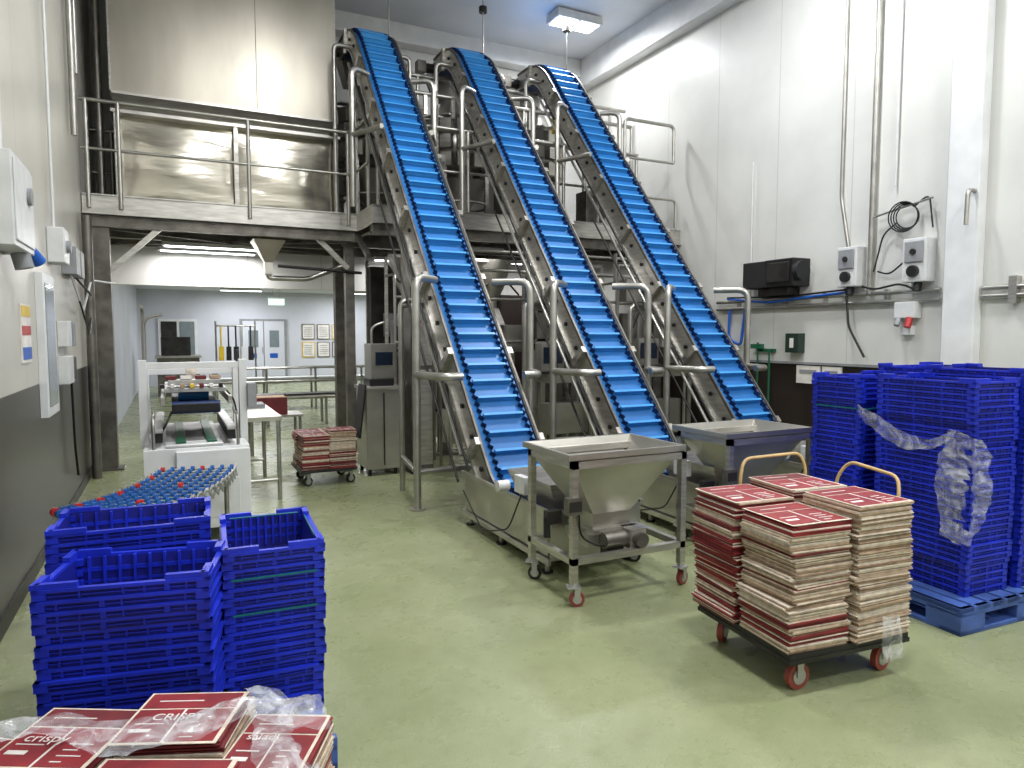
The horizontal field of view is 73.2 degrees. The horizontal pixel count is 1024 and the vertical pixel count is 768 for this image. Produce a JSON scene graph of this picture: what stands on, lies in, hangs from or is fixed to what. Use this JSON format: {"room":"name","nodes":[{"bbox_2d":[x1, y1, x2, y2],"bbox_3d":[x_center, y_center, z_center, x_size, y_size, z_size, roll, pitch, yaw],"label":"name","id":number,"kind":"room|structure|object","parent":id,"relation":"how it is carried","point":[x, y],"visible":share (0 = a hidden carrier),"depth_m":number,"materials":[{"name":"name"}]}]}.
{"room":"factory floor","nodes":[
{"label":"factory floor","id":0,"kind":"room"},
{"bbox_2d":[0,0,138,617],"bbox_3d":[-5.292,-2.300,8.396,0.200,6.600,28.000,-2,5,-26],"label":"wall","id":1,"kind":"structure","parent":0,"point":[38,471],"depth_m":5.22,"materials":[{"name":"white paint"}]},
{"bbox_2d":[0,103,45,269],"bbox_3d":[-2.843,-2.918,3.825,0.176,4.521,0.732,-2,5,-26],"label":"box","id":2,"kind":"object","parent":1,"relation":"attached to","point":[17,233],"visible":1,"depth_m":3.78,"materials":[{"name":"white plastic"}]},
{"bbox_2d":[19,303,31,362],"bbox_3d":[-3.193,-0.332,4.533,0.013,0.380,0.320,-2,5,-26],"label":"safety sign","id":3,"kind":"object","parent":1,"relation":"attached to","point":[24,310],"visible":1,"depth_m":4.49,"materials":[{"name":"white plastic"}]},
{"bbox_2d":[0,465,91,642],"bbox_3d":[-2.377,1.341,2.998,0.012,0.100,15.300,-2,5,-26],"label":"baseboard","id":4,"kind":"structure","parent":1,"relation":"attached to","point":[6,619],"depth_m":4.26,"materials":[{"name":"metal"}]},
{"bbox_2d":[34,272,59,417],"bbox_3d":[-3.501,-0.294,5.205,0.055,1.050,0.550,-2,5,-26],"label":"window","id":5,"kind":"structure","parent":1,"relation":"in","point":[43,283],"depth_m":5.01,"materials":[{"name":"white paint"}]},
{"bbox_2d":[41,0,71,265],"bbox_3d":[-3.691,-3.137,5.496,0.150,4.320,0.300,-2,5,-26],"label":"switch box","id":6,"kind":"object","parent":1,"relation":"attached to","point":[59,246],"visible":1,"depth_m":5.50,"materials":[{"name":"white plastic"}]},
{"bbox_2d":[57,321,75,346],"bbox_3d":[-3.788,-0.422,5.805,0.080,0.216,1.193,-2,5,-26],"label":"light switch","id":7,"kind":"object","parent":1,"relation":"attached to","point":[66,330],"visible":1,"depth_m":5.76,"materials":[{"name":"white plastic"}]},
{"bbox_2d":[57,355,79,474],"bbox_3d":[-3.933,0.308,6.151,0.080,1.125,0.650,-2,5,-26],"label":"dispenser","id":8,"kind":"object","parent":1,"relation":"attached to","point":[67,364],"visible":0.98,"depth_m":5.99,"materials":[{"name":"white plastic"}]},
{"bbox_2d":[65,0,77,135],"bbox_3d":[-3.652,-3.992,7.871,2.320,2.849,1.279,-2,5,-26],"label":"pipes","id":9,"kind":"object","parent":1,"relation":"attached to","point":[70,13],"visible":1,"depth_m":6.87,"materials":[{"name":"metal"}]},
{"bbox_2d":[61,246,115,334],"bbox_3d":[-4.405,-0.909,7.126,0.256,0.795,1.973,-2,4,-21],"label":"box","id":10,"kind":"object","parent":1,"relation":"attached to","point":[75,270],"visible":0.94,"depth_m":6.48,"materials":[{"name":"grey plastic"}]},
{"bbox_2d":[81,215,102,478],"bbox_3d":[-4.641,-0.391,7.624,0.099,2.900,0.099,-2,5,-26],"label":"drain pipe","id":11,"kind":"object","parent":1,"relation":"attached to","point":[86,220],"visible":1,"depth_m":7.60,"materials":[{"name":"metal"}]},
{"bbox_2d":[134,285,364,294],"bbox_3d":[-3.336,-2.733,18.009,11.850,0.100,12.500,-2,5,-26],"label":"ceiling","id":12,"kind":"structure","parent":0,"point":[136,286],"depth_m":21.29,"materials":[{"name":"white paint"}]},
{"bbox_2d":[220,288,262,291],"bbox_3d":[-8.200,-2.848,20.898,1.200,0.070,0.160,-2,5,-26],"label":"tube light","id":13,"kind":"object","parent":12,"relation":"attached to","point":[221,289],"visible":1,"depth_m":20.81,"materials":[{"name":"white plastic"}]},
{"bbox_2d":[267,289,284,304],"bbox_3d":[-5.522,-2.200,16.149,0.390,0.700,0.070,-2,5,-26],"label":"exit sign","id":14,"kind":"object","parent":12,"relation":"hanging from","point":[271,301],"visible":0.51,"depth_m":16.14,"materials":[{"name":"white paint"}]},
{"bbox_2d":[136,289,365,386],"bbox_3d":[-6.156,-1.589,23.794,11.850,3.000,0.200,-2,5,-26],"label":"wall","id":15,"kind":"structure","parent":0,"point":[222,307],"depth_m":22.29,"materials":[{"name":"white paint"}]},
{"bbox_2d":[158,319,197,354],"bbox_3d":[-10.416,-1.279,21.542,1.100,1.500,0.080,-2,5,-26],"label":"window","id":16,"kind":"structure","parent":15,"relation":"in","point":[166,327],"depth_m":21.51,"materials":[{"name":"black glass"}]},
{"bbox_2d":[239,319,287,383],"bbox_3d":[-8.125,-1.065,22.622,1.450,2.120,0.152,-2,5,-26],"label":"door","id":17,"kind":"structure","parent":15,"relation":"in","point":[271,334],"depth_m":22.65,"materials":[{"name":"grey plastic"}]},
{"bbox_2d":[88,0,581,384],"bbox_3d":[-2.173,-2.521,11.497,8.150,6.600,0.200,-2,5,-26],"label":"wall","id":18,"kind":"structure","parent":0,"point":[149,266],"depth_m":10.45,"materials":[{"name":"white paint"}]},
{"bbox_2d":[335,0,669,59],"bbox_3d":[1.135,-5.423,4.375,8.350,0.200,15.500,-2,5,-26],"label":"ceiling","id":19,"kind":"structure","parent":0,"point":[518,23],"depth_m":10.86,"materials":[{"name":"white paint"}]},
{"bbox_2d":[546,7,601,33],"bbox_3d":[0.978,-5.701,10.823,0.800,0.150,0.380,-2,5,-26],"label":"light","id":20,"kind":"object","parent":19,"relation":"attached to","point":[578,21],"visible":0.95,"depth_m":10.72,"materials":[{"name":"white plastic"}]},
{"bbox_2d":[0,381,1023,767],"bbox_3d":[-0.028,0.898,11.351,12.050,0.200,28.200,-2,5,-26],"label":"floor","id":21,"kind":"structure","parent":0,"point":[444,651],"depth_m":3.32,"materials":[{"name":"green concrete"}]},
{"bbox_2d":[50,463,237,521],"bbox_3d":[-2.264,0.973,4.445,0.718,0.628,1.666,0,4,0],"label":"conveyor","id":22,"kind":"object","parent":21,"relation":"on","point":[169,487],"visible":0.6,"depth_m":4.49,"materials":[{"name":"steel"},{"name":"blue plastic"},{"name":"red plastic"}]},
{"bbox_2d":[0,691,334,767],"bbox_3d":[-0.971,1.211,1.667,1.139,0.548,0.989,-2,5,-26],"label":"cardboard","id":23,"kind":"object","parent":21,"relation":"on","point":[170,730],"visible":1,"depth_m":1.85,"materials":[{"name":"red cardboard"}]},
{"bbox_2d":[216,698,296,708],"bbox_3d":[-1.043,0.997,1.862,1.084,0.232,0.309,-1,4,-12],"label":"film","id":24,"kind":"object","parent":23,"relation":"on","point":[285,699],"visible":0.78,"depth_m":2.00,"materials":[{"name":"white"}]},
{"bbox_2d":[155,337,201,396],"bbox_3d":[-8.880,-0.478,18.379,1.100,1.550,0.900,-2,5,-26],"label":"bench","id":25,"kind":"object","parent":21,"relation":"on","point":[173,349],"visible":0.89,"depth_m":18.02,"materials":[{"name":"metal"}]},
{"bbox_2d":[137,305,256,527],"bbox_3d":[-2.706,0.247,5.951,0.879,1.864,1.627,-2,5,-26],"label":"machine","id":26,"kind":"object","parent":21,"relation":"on","point":[206,443],"visible":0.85,"depth_m":5.47,"materials":[{"name":"white paint"}]},
{"bbox_2d":[214,321,257,399],"bbox_3d":[-6.029,-0.421,15.100,0.860,1.900,0.500,-2,5,-26],"label":"tool rack","id":27,"kind":"object","parent":21,"relation":"on","point":[251,348],"visible":0.75,"depth_m":15.01,"materials":[{"name":"metal"}]},
{"bbox_2d":[232,402,281,499],"bbox_3d":[-2.659,0.663,7.174,0.350,0.860,1.300,-2,5,-26],"label":"side table","id":28,"kind":"object","parent":21,"relation":"on","point":[262,412],"visible":0.48,"depth_m":6.71,"materials":[{"name":"grey plastic"}]},
{"bbox_2d":[249,395,303,455],"bbox_3d":[-3.254,0.547,9.443,0.700,0.770,0.500,-2,5,-26],"label":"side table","id":29,"kind":"object","parent":21,"relation":"on","point":[278,403],"visible":0.43,"depth_m":9.27,"materials":[{"name":"metal"}]},
{"bbox_2d":[226,663,337,767],"bbox_3d":[-1.308,1.347,2.775,1.030,0.120,0.950,-2,4,-24],"label":"pallet","id":30,"kind":"object","parent":21,"relation":"on","point":[334,758],"visible":0.08,"depth_m":2.55,"materials":[{"name":"plastic"}]},
{"bbox_2d":[29,539,225,719],"bbox_3d":[-1.306,0.961,2.433,0.528,0.698,0.398,-1,4,-15],"label":"crates","id":31,"kind":"object","parent":30,"relation":"on","point":[117,629],"visible":0.68,"depth_m":2.26,"materials":[{"name":"plastic"}]},
{"bbox_2d":[44,496,211,574],"bbox_3d":[-1.540,0.901,2.849,0.572,0.758,0.400,-2,4,-23],"label":"crates","id":32,"kind":"object","parent":30,"relation":"on","point":[167,525],"visible":0.19,"depth_m":2.73,"materials":[{"name":"plastic"}]},
{"bbox_2d":[219,506,326,713],"bbox_3d":[-1.016,0.933,2.896,0.383,0.688,0.572,-2,4,-23],"label":"crates","id":33,"kind":"object","parent":30,"relation":"on","point":[273,599],"visible":0.91,"depth_m":2.66,"materials":[{"name":"plastic"}]},
{"bbox_2d":[212,365,364,426],"bbox_3d":[-2.430,0.104,14.630,7.400,0.920,3.164,-2,5,-26],"label":"conveyor","id":34,"kind":"object","parent":21,"relation":"on","point":[264,379],"visible":0.31,"depth_m":14.53,"materials":[{"name":"metal"}]},
{"bbox_2d":[291,426,357,486],"bbox_3d":[-2.068,0.769,7.590,0.624,0.590,0.614,-2,5,-26],"label":"trolley","id":35,"kind":"object","parent":21,"relation":"on","point":[329,449],"visible":1,"depth_m":7.35,"materials":[{"name":"cardboard"}]},
{"bbox_2d":[354,321,399,475],"bbox_3d":[-1.582,0.152,7.991,0.525,1.764,0.570,-2,5,-26],"label":"tall cabinet","id":36,"kind":"object","parent":21,"relation":"on","point":[376,422],"visible":0.94,"depth_m":7.86,"materials":[{"name":"grey metal"}]},
{"bbox_2d":[78,96,680,471],"bbox_3d":[-1.583,-1.510,10.150,7.930,4.774,2.840,-2,5,-26],"label":"platform","id":37,"kind":"object","parent":21,"relation":"on","point":[138,222],"visible":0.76,"depth_m":8.86,"materials":[{"name":"metal"}]},
{"bbox_2d":[158,246,256,255],"bbox_3d":[-4.392,-1.922,9.989,1.300,0.060,0.140,-2,5,-26],"label":"tube light","id":38,"kind":"object","parent":37,"relation":"attached to","point":[160,248],"visible":0.96,"depth_m":9.92,"materials":[{"name":"white plastic"}]},
{"bbox_2d":[162,241,255,250],"bbox_3d":[-4.081,-1.886,9.475,1.300,0.060,0.140,-2,5,-26],"label":"tube light","id":39,"kind":"object","parent":37,"relation":"attached to","point":[164,243],"visible":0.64,"depth_m":9.38,"materials":[{"name":"white plastic"}]},
{"bbox_2d":[91,0,339,211],"bbox_3d":[-3.929,-3.785,9.327,2.940,3.130,1.158,-2,5,-26],"label":"storage bin","id":40,"kind":"object","parent":37,"relation":"on","point":[270,60],"visible":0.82,"depth_m":8.86,"materials":[{"name":"metal"}]},
{"bbox_2d":[250,238,361,281],"bbox_3d":[-2.762,-1.637,9.309,1.401,0.514,0.400,-2,5,-26],"label":"funnel","id":41,"kind":"object","parent":37,"relation":"attached to","point":[267,249],"visible":0.97,"depth_m":9.06,"materials":[{"name":"metal"}]},
{"bbox_2d":[331,85,394,213],"bbox_3d":[-2.087,-3.421,10.412,1.300,2.250,1.300,-2,5,-26],"label":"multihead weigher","id":42,"kind":"object","parent":37,"relation":"on","point":[343,110],"visible":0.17,"depth_m":10.02,"materials":[{"name":"metal"}]},
{"bbox_2d":[373,256,388,261],"bbox_3d":[-1.615,-2.012,11.251,1.300,0.060,0.140,-2,5,-26],"label":"tube light","id":43,"kind":"object","parent":37,"relation":"attached to","point":[376,258],"visible":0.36,"depth_m":10.94,"materials":[{"name":"white plastic"}]},
{"bbox_2d":[424,95,492,212],"bbox_3d":[-0.878,-3.464,11.011,1.300,2.250,1.300,-2,5,-26],"label":"multihead weigher","id":44,"kind":"object","parent":37,"relation":"on","point":[448,142],"visible":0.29,"depth_m":10.62,"materials":[{"name":"metal"}]},
{"bbox_2d":[471,246,503,249],"bbox_3d":[-0.726,-1.901,9.686,1.300,0.060,0.140,-2,5,-26],"label":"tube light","id":45,"kind":"object","parent":37,"relation":"attached to","point":[471,246],"visible":0.11,"depth_m":9.79,"materials":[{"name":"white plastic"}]},
{"bbox_2d":[353,65,632,223],"bbox_3d":[-0.059,-3.381,10.348,4.525,2.180,1.039,-2,5,-26],"label":"gantry","id":46,"kind":"object","parent":37,"relation":"on","point":[585,210],"visible":0.21,"depth_m":10.02,"materials":[{"name":"metal"}]},
{"bbox_2d":[519,106,565,197],"bbox_3d":[0.287,-3.505,11.586,1.300,2.250,1.300,-2,5,-26],"label":"multihead weigher","id":47,"kind":"object","parent":37,"relation":"on","point":[546,154],"visible":0.13,"depth_m":11.12,"materials":[{"name":"metal"}]},
{"bbox_2d":[365,254,457,450],"bbox_3d":[-1.481,-0.457,9.962,0.900,2.700,1.520,-2,5,-26],"label":"machine","id":48,"kind":"object","parent":21,"relation":"on","point":[383,284],"visible":0.28,"depth_m":10.16,"materials":[{"name":"metal"}]},
{"bbox_2d":[401,232,433,473],"bbox_3d":[-1.103,-0.447,8.058,0.290,2.950,0.400,-2,5,-26],"label":"tall cabinet","id":49,"kind":"object","parent":21,"relation":"on","point":[426,393],"visible":0.44,"depth_m":7.97,"materials":[{"name":"metal"}]},
{"bbox_2d":[433,354,466,465],"bbox_3d":[-0.532,0.229,8.429,0.800,1.550,0.490,-2,5,-26],"label":"frame","id":50,"kind":"object","parent":21,"relation":"on","point":[443,412],"visible":0.12,"depth_m":8.31,"materials":[{"name":"metal"}]},
{"bbox_2d":[331,0,642,573],"bbox_3d":[-0.915,-2.227,7.494,1.309,6.580,6.731,-2,5,-26],"label":"conveyor","id":51,"kind":"object","parent":21,"relation":"on","point":[494,413],"visible":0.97,"depth_m":6.68,"materials":[{"name":"blue plastic"},{"name":"brushed steel"},{"name":"steel"}]},
{"bbox_2d":[453,258,537,425],"bbox_3d":[-0.361,-0.496,10.515,0.900,2.700,1.520,-2,5,-26],"label":"machine","id":52,"kind":"object","parent":21,"relation":"on","point":[512,334],"visible":0.18,"depth_m":10.24,"materials":[{"name":"metal"}]},
{"bbox_2d":[432,248,644,459],"bbox_3d":[0.672,-0.449,9.501,4.150,2.750,0.358,-2,5,-26],"label":"frame","id":53,"kind":"object","parent":21,"relation":"on","point":[638,330],"visible":0.17,"depth_m":9.76,"materials":[{"name":"metal"}]},
{"bbox_2d":[534,342,591,438],"bbox_3d":[0.701,0.198,9.207,0.800,1.500,0.490,-2,5,-26],"label":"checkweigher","id":54,"kind":"object","parent":21,"relation":"on","point":[566,419],"visible":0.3,"depth_m":9.15,"materials":[{"name":"metal"}]},
{"bbox_2d":[415,0,719,529],"bbox_3d":[0.357,-2.271,8.123,1.309,6.580,6.731,-2,5,-26],"label":"conveyor","id":55,"kind":"object","parent":21,"relation":"on","point":[621,398],"visible":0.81,"depth_m":7.52,"materials":[{"name":"brushed steel"},{"name":"blue plastic"},{"name":"dark steel"}]},
{"bbox_2d":[525,265,615,433],"bbox_3d":[0.893,-0.540,11.136,0.900,2.700,1.520,-2,5,-26],"label":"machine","id":56,"kind":"object","parent":21,"relation":"on","point":[543,389],"visible":0.05,"depth_m":10.97,"materials":[{"name":"metal"}]},
{"bbox_2d":[523,433,688,606],"bbox_3d":[0.589,0.834,4.450,0.969,0.905,0.635,-2,5,-26],"label":"hopper","id":57,"kind":"object","parent":21,"relation":"on","point":[601,478],"visible":1,"depth_m":4.29,"materials":[{"name":"metal"}]},
{"bbox_2d":[503,22,805,474],"bbox_3d":[1.629,-2.316,8.752,1.309,6.580,6.731,-2,5,-26],"label":"conveyor","id":58,"kind":"object","parent":21,"relation":"on","point":[723,381],"visible":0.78,"depth_m":8.33,"materials":[{"name":"brushed steel"},{"name":"blue plastic"},{"name":"dark steel"}]},
{"bbox_2d":[632,338,686,431],"bbox_3d":[2.089,0.133,9.780,0.800,1.550,0.490,-2,5,-26],"label":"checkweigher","id":59,"kind":"object","parent":21,"relation":"on","point":[675,403],"visible":0.3,"depth_m":9.77,"materials":[{"name":"metal"}]},
{"bbox_2d":[672,419,812,539],"bbox_3d":[1.764,0.774,5.295,0.968,0.905,0.640,-2,5,-26],"label":"hopper","id":60,"kind":"object","parent":21,"relation":"on","point":[721,445],"visible":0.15,"depth_m":5.15,"materials":[{"name":"metal"}]},
{"bbox_2d":[690,452,914,689],"bbox_3d":[1.463,0.885,3.471,0.886,0.943,0.781,-2,4,-21],"label":"trolley","id":61,"kind":"object","parent":21,"relation":"on","point":[803,568],"visible":1,"depth_m":3.17,"materials":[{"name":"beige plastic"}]},
{"bbox_2d":[907,579,1023,636],"bbox_3d":[2.672,1.214,4.435,1.160,0.150,1.200,-2,4,-23],"label":"pallet","id":62,"kind":"object","parent":21,"relation":"on","point":[955,614],"visible":0.34,"depth_m":3.81,"materials":[{"name":"blue plastic"}]},
{"bbox_2d":[809,370,909,490],"bbox_3d":[2.404,0.519,4.699,0.619,1.198,0.400,-2,4,-25],"label":"crates","id":63,"kind":"object","parent":62,"relation":"on","point":[844,410],"visible":0.37,"depth_m":4.50,"materials":[{"name":"plastic"}]},
{"bbox_2d":[878,362,982,373],"bbox_3d":[2.995,0.474,4.989,0.614,1.248,0.403,-2,5,-26],"label":"crates","id":64,"kind":"object","parent":62,"relation":"on","point":[888,367],"visible":0.04,"depth_m":4.90,"materials":[{"name":"plastic"}]},
{"bbox_2d":[873,372,1020,596],"bbox_3d":[2.554,0.554,4.109,0.404,1.213,0.618,-2,4,-23],"label":"crates","id":65,"kind":"object","parent":62,"relation":"on","point":[960,484],"visible":0.88,"depth_m":3.89,"materials":[{"name":"plastic"}]},
{"bbox_2d":[926,363,1023,587],"bbox_3d":[2.942,0.519,4.252,0.396,1.263,0.612,-2,4,-24],"label":"crates","id":66,"kind":"object","parent":62,"relation":"on","point":[1015,572],"visible":0.14,"depth_m":3.95,"materials":[{"name":"plastic"}]},
{"bbox_2d":[586,0,1023,439],"bbox_3d":[4.830,-2.154,6.331,0.200,6.600,15.300,-2,5,-26],"label":"wall","id":67,"kind":"structure","parent":0,"point":[760,82],"depth_m":8.40,"materials":[{"name":"white paint"}]},
{"bbox_2d":[335,0,741,90],"bbox_3d":[1.179,-5.078,4.309,7.950,0.480,15.300,-2,5,-26],"label":"trim","id":68,"kind":"structure","parent":67,"relation":"attached to","point":[672,20],"depth_m":11.23,"materials":[{"name":"white paint"}]},
{"bbox_2d":[750,343,775,402],"bbox_3d":[3.329,0.000,9.179,0.100,1.100,0.350,-2,5,-26],"label":"rack","id":69,"kind":"object","parent":67,"relation":"attached to","point":[760,347],"visible":0.65,"depth_m":9.12,"materials":[{"name":"green plastic"}]},
{"bbox_2d":[743,257,809,296],"bbox_3d":[3.357,-1.345,8.778,0.320,0.440,0.920,-2,5,-26],"label":"box","id":70,"kind":"object","parent":67,"relation":"attached to","point":[777,277],"visible":0.94,"depth_m":8.61,"materials":[{"name":"plastic"}]},
{"bbox_2d":[785,333,804,352],"bbox_3d":[3.551,-0.515,8.665,0.125,0.240,0.200,-2,5,-26],"label":"box","id":71,"kind":"object","parent":67,"relation":"attached to","point":[794,342],"visible":1,"depth_m":8.60,"materials":[{"name":"green plastic"}]},
{"bbox_2d":[750,360,878,367],"bbox_3d":[2.840,-0.375,10.224,0.030,0.030,6.800,-2,5,-26],"label":"trim","id":72,"kind":"structure","parent":67,"relation":"attached to","point":[763,361],"depth_m":8.40,"materials":[{"name":"grey plastic"}]},
{"bbox_2d":[796,365,842,383],"bbox_3d":[3.741,-0.107,8.425,0.024,0.220,0.650,-2,5,-26],"label":"notice","id":73,"kind":"object","parent":67,"relation":"attached to","point":[804,373],"visible":0.57,"depth_m":8.54,"materials":[{"name":"white paper"}]},
{"bbox_2d":[716,0,941,357],"bbox_3d":[3.637,-2.718,8.328,0.131,4.757,3.200,-2,5,-26],"label":"conduit","id":74,"kind":"object","parent":67,"relation":"attached to","point":[879,9],"visible":0.92,"depth_m":7.71,"materials":[{"name":"metal"}]},
{"bbox_2d":[836,246,865,295],"bbox_3d":[3.864,-1.288,7.893,0.200,0.549,0.260,-2,5,-26],"label":"box","id":75,"kind":"object","parent":67,"relation":"attached to","point":[851,261],"visible":1,"depth_m":7.81,"materials":[{"name":"white plastic"}]},
{"bbox_2d":[873,196,933,274],"bbox_3d":[4.148,-1.567,7.348,0.076,0.772,0.667,-2,5,-28],"label":"cable coil","id":76,"kind":"object","parent":67,"relation":"attached to","point":[905,204],"visible":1,"depth_m":7.36,"materials":[{"name":"black plastic"}]},
{"bbox_2d":[894,301,921,334],"bbox_3d":[4.181,-0.696,7.326,0.172,0.350,0.230,-2,5,-26],"label":"power socket","id":77,"kind":"object","parent":67,"relation":"attached to","point":[908,310],"visible":1,"depth_m":7.29,"materials":[{"name":"white plastic"}]},
{"bbox_2d":[902,237,936,291],"bbox_3d":[4.219,-1.237,7.178,0.200,0.549,0.260,-2,5,-26],"label":"box","id":78,"kind":"object","parent":67,"relation":"attached to","point":[919,254],"visible":1,"depth_m":7.10,"materials":[{"name":"white plastic"}]},
{"bbox_2d":[940,0,995,364],"bbox_3d":[4.449,-1.943,6.744,0.130,6.120,0.310,-2,5,-26],"label":"column","id":79,"kind":"structure","parent":67,"relation":"attached to","point":[974,32],"depth_m":6.69,"materials":[{"name":"white paint"}]},
{"bbox_2d":[963,188,976,224],"bbox_3d":[4.379,-1.696,6.598,0.139,0.350,0.040,-2,5,-26],"label":"pipe","id":80,"kind":"object","parent":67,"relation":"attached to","point":[973,190],"visible":1,"depth_m":6.57,"materials":[{"name":"metal"}]},
{"bbox_2d":[980,275,1023,302],"bbox_3d":[4.770,-0.868,6.225,0.080,0.250,1.000,-2,5,-26],"label":"conduit","id":81,"kind":"object","parent":67,"relation":"attached to","point":[1014,286],"visible":1,"depth_m":6.41,"materials":[{"name":"metal"}]}
]}

